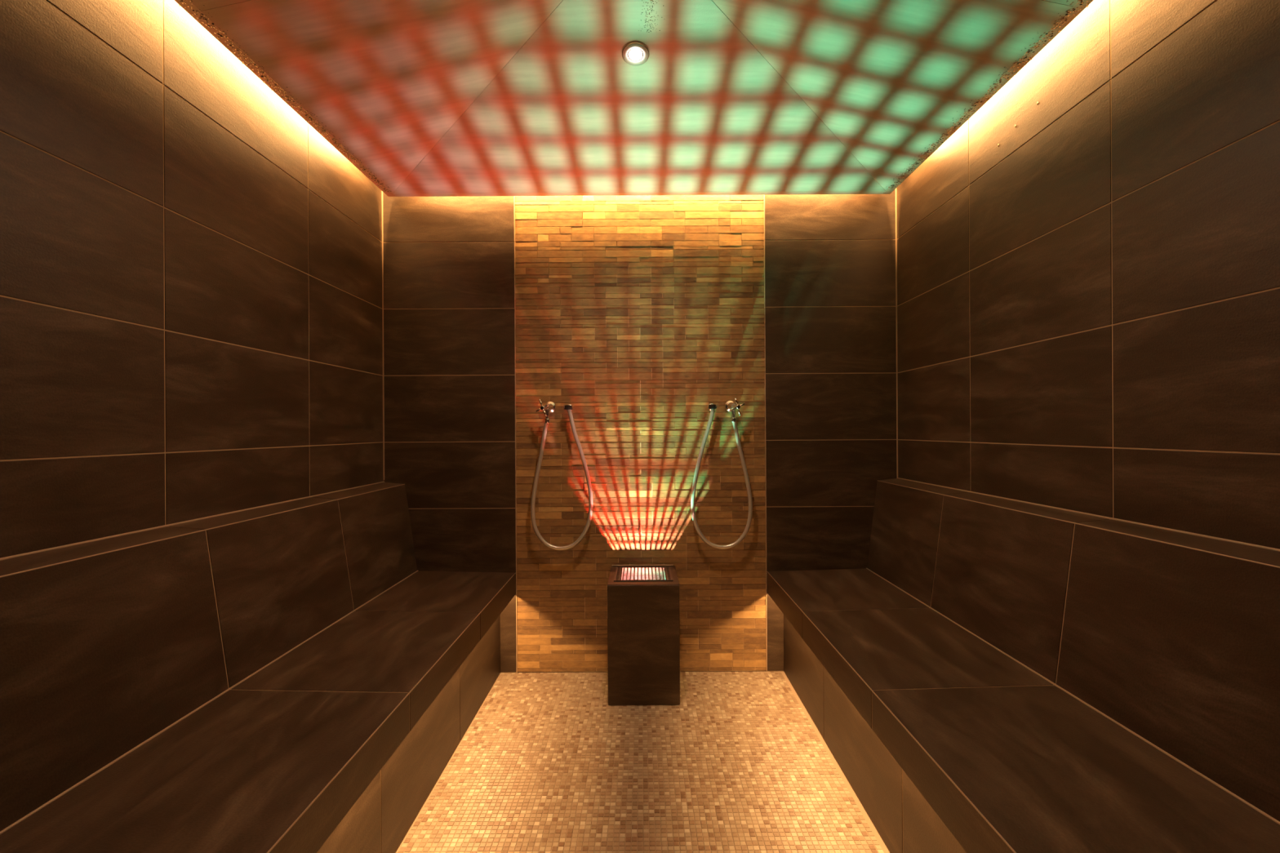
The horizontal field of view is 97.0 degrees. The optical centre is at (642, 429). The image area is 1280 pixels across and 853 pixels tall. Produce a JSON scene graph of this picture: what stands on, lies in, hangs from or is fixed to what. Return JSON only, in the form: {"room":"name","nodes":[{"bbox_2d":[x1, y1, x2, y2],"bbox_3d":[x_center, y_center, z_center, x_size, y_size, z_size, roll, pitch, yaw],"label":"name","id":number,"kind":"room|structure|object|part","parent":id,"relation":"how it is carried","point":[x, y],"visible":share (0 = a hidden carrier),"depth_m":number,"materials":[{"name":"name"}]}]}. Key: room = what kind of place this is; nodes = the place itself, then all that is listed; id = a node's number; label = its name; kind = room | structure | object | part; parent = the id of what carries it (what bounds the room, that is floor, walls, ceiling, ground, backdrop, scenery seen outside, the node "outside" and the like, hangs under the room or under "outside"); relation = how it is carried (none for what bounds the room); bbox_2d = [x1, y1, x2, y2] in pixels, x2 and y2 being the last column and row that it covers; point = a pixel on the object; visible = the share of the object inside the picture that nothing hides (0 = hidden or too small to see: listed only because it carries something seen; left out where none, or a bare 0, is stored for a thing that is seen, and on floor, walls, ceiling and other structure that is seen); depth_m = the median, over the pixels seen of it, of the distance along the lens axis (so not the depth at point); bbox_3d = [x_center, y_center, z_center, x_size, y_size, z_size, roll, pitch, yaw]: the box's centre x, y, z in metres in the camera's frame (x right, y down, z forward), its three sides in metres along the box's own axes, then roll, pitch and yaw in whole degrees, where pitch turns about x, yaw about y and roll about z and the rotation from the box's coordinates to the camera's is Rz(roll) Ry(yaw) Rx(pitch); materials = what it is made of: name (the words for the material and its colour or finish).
{"room":"spa","nodes":[
{"label":"spa","id":0,"kind":"room"},
{"bbox_2d":[0,0,383,558],"bbox_3d":[-1.210,-0.084,0.964,0.090,2.520,3.347,0,0,0],"label":"wall","id":1,"kind":"structure","parent":0,"point":[191,270],"depth_m":1.38,"materials":[{"name":"brown tile"}]},
{"bbox_2d":[174,0,1093,196],"bbox_3d":[-0.014,-1.152,0.964,2.214,0.237,3.067,0,0,0],"label":"ceiling","id":2,"kind":"structure","parent":0,"point":[434,98],"depth_m":1.82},
{"bbox_2d":[178,0,391,191],"bbox_3d":[-1.094,-1.029,1.721,0.060,0.006,1.443,0,0,0],"label":"light strip","id":3,"kind":"object","parent":2,"relation":"attached to","point":[180,1],"visible":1,"depth_m":1.69,"materials":[{"name":"white"}]},
{"bbox_2d":[622,40,648,66],"bbox_3d":[-0.021,-1.175,1.770,0.086,0.024,0.085,0,0,0],"label":"recessed light","id":4,"kind":"object","parent":2,"relation":"in","point":[635,53],"visible":1,"depth_m":1.76,"materials":[{"name":"white plastic"}]},
{"bbox_2d":[638,0,664,32],"bbox_3d":[0.030,-1.215,1.601,0.097,0.043,0.202,0,0,0],"label":"water droplets","id":5,"kind":"object","parent":2,"relation":"on","point":[642,0],"visible":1,"depth_m":1.65,"materials":[{"name":"white"}]},
{"bbox_2d":[886,0,1088,188],"bbox_3d":[1.064,-1.041,1.719,0.065,0.007,1.444,0,0,0],"label":"water droplets","id":6,"kind":"object","parent":2,"relation":"attached to","point":[1081,1],"visible":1,"depth_m":1.67,"materials":[{"name":"white"}]},
{"bbox_2d":[382,188,897,672],"bbox_3d":[-0.009,-0.090,2.590,2.316,2.520,0.094,0,0,0],"label":"wall","id":7,"kind":"structure","parent":0,"point":[639,314],"depth_m":2.55,"materials":[{"name":"brown tile"}]},
{"bbox_3d":[-0.571,-0.127,2.553,0.004,2.440,0.013,0,0,0],"label":"edge trim","id":8,"kind":"part","parent":7,"relation":"part of","materials":[{"name":"beige plastic"}]},
{"bbox_2d":[535,399,555,418],"bbox_3d":[-0.428,-0.092,2.496,0.073,0.085,0.107,0,0,6],"label":"shower valve","id":9,"kind":"object","parent":7,"relation":"attached to","point":[549,406],"visible":1,"depth_m":2.49,"materials":[{"name":"silver metal"}]},
{"bbox_2d":[563,404,573,411],"bbox_3d":[-0.328,-0.098,2.514,0.039,0.036,0.064,0,0,0],"label":"holder","id":10,"kind":"object","parent":7,"relation":"attached to","point":[571,406],"visible":0.9,"depth_m":2.49,"materials":[{"name":"silver metal"}]},
{"bbox_2d":[530,404,592,550],"bbox_3d":[-0.355,0.212,2.501,0.275,0.642,0.025,0,0,0],"label":"shower hose","id":11,"kind":"object","parent":10,"relation":"hanging from","point":[540,538],"visible":1,"depth_m":2.49,"materials":[{"name":"silver metal"}]},
{"bbox_2d":[707,403,717,410],"bbox_3d":[0.312,-0.102,2.514,0.039,0.036,0.064,0,0,0],"label":"holder","id":12,"kind":"object","parent":7,"relation":"attached to","point":[710,406],"visible":0.89,"depth_m":2.49,"materials":[{"name":"silver metal"}]},
{"bbox_2d":[690,404,752,549],"bbox_3d":[0.350,0.208,2.501,0.272,0.641,0.025,0,0,0],"label":"shower hose","id":13,"kind":"object","parent":12,"relation":"hanging from","point":[743,535],"visible":1,"depth_m":2.49,"materials":[{"name":"silver metal"}]},
{"bbox_2d":[724,397,745,417],"bbox_3d":[0.411,-0.097,2.494,0.081,0.085,0.104,0,0,0],"label":"shower valve","id":14,"kind":"object","parent":7,"relation":"attached to","point":[731,406],"visible":1,"depth_m":2.49,"materials":[{"name":"silver metal"}]},
{"bbox_3d":[0.554,-0.133,2.553,0.004,2.440,0.013,0,0,0],"label":"edge trim","id":15,"kind":"part","parent":7,"relation":"part of","materials":[{"name":"beige plastic"}]},
{"bbox_2d":[395,671,890,852],"bbox_3d":[-0.002,1.130,0.964,2.314,0.080,3.167,0,0,0],"label":"floor","id":16,"kind":"structure","parent":0,"point":[544,764],"depth_m":1.77,"materials":[{"name":"brown tile"}]},
{"bbox_2d":[0,481,515,852],"bbox_3d":[-0.864,0.662,0.963,0.594,0.864,3.160,0,0,0],"label":"tiled bench","id":17,"kind":"object","parent":16,"relation":"on","point":[284,677],"visible":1,"depth_m":1.23,"materials":[{"name":"brown tile"}]},
{"bbox_3d":[-1.067,0.245,0.963,0.003,0.003,3.160,0,0,0],"label":"nosing trim","id":18,"kind":"part","parent":17,"relation":"part of","materials":[{"name":"brown tile"}]},
{"bbox_3d":[-0.569,0.643,0.963,0.003,0.003,3.160,0,0,0],"label":"nosing trim","id":19,"kind":"part","parent":17,"relation":"part of","materials":[{"name":"brown tile"}]},
{"bbox_2d":[607,564,679,705],"bbox_3d":[0.006,0.847,2.391,0.286,0.483,0.309,0,0,0],"label":"pedestal","id":20,"kind":"object","parent":16,"relation":"on","point":[643,619],"visible":1,"depth_m":2.24,"materials":[{"name":"brown tile"}]},
{"bbox_3d":[-0.132,0.853,2.394,0.010,0.474,0.298,0,0,0],"label":"panel","id":21,"kind":"part","parent":20,"relation":"part of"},
{"bbox_3d":[0.005,0.619,2.392,0.284,0.012,0.303,0,0,0],"label":"panel","id":22,"kind":"part","parent":20,"relation":"part of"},
{"bbox_2d":[613,566,672,581],"bbox_3d":[0.005,0.611,2.400,0.240,0.004,0.225,0,0,0],"label":"grille","id":23,"kind":"object","parent":20,"relation":"attached to","point":[667,571],"depth_m":2.40,"materials":[{"name":"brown metal"}]},
{"bbox_3d":[0.144,0.851,2.394,0.010,0.474,0.298,0,0,0],"label":"panel","id":24,"kind":"part","parent":20,"relation":"part of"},
{"bbox_2d":[766,477,1279,852],"bbox_3d":[0.856,0.651,0.963,0.592,0.870,3.160,0,0,0],"label":"tiled bench","id":25,"kind":"object","parent":16,"relation":"on","point":[998,674],"visible":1,"depth_m":1.23,"materials":[{"name":"brown tile"}]},
{"bbox_3d":[0.562,0.637,0.963,0.003,0.003,3.160,0,0,0],"label":"nosing trim","id":26,"kind":"part","parent":25,"relation":"part of","materials":[{"name":"brown tile"}]},
{"bbox_3d":[1.057,0.229,0.963,0.003,0.003,3.160,0,0,0],"label":"nosing trim","id":27,"kind":"part","parent":25,"relation":"part of","materials":[{"name":"brown tile"}]},
{"bbox_2d":[896,0,1279,549],"bbox_3d":[1.193,-0.096,0.964,0.090,2.520,3.347,0,0,0],"label":"wall","id":28,"kind":"structure","parent":0,"point":[1088,299],"depth_m":1.37,"materials":[{"name":"brown tile"}]}
]}

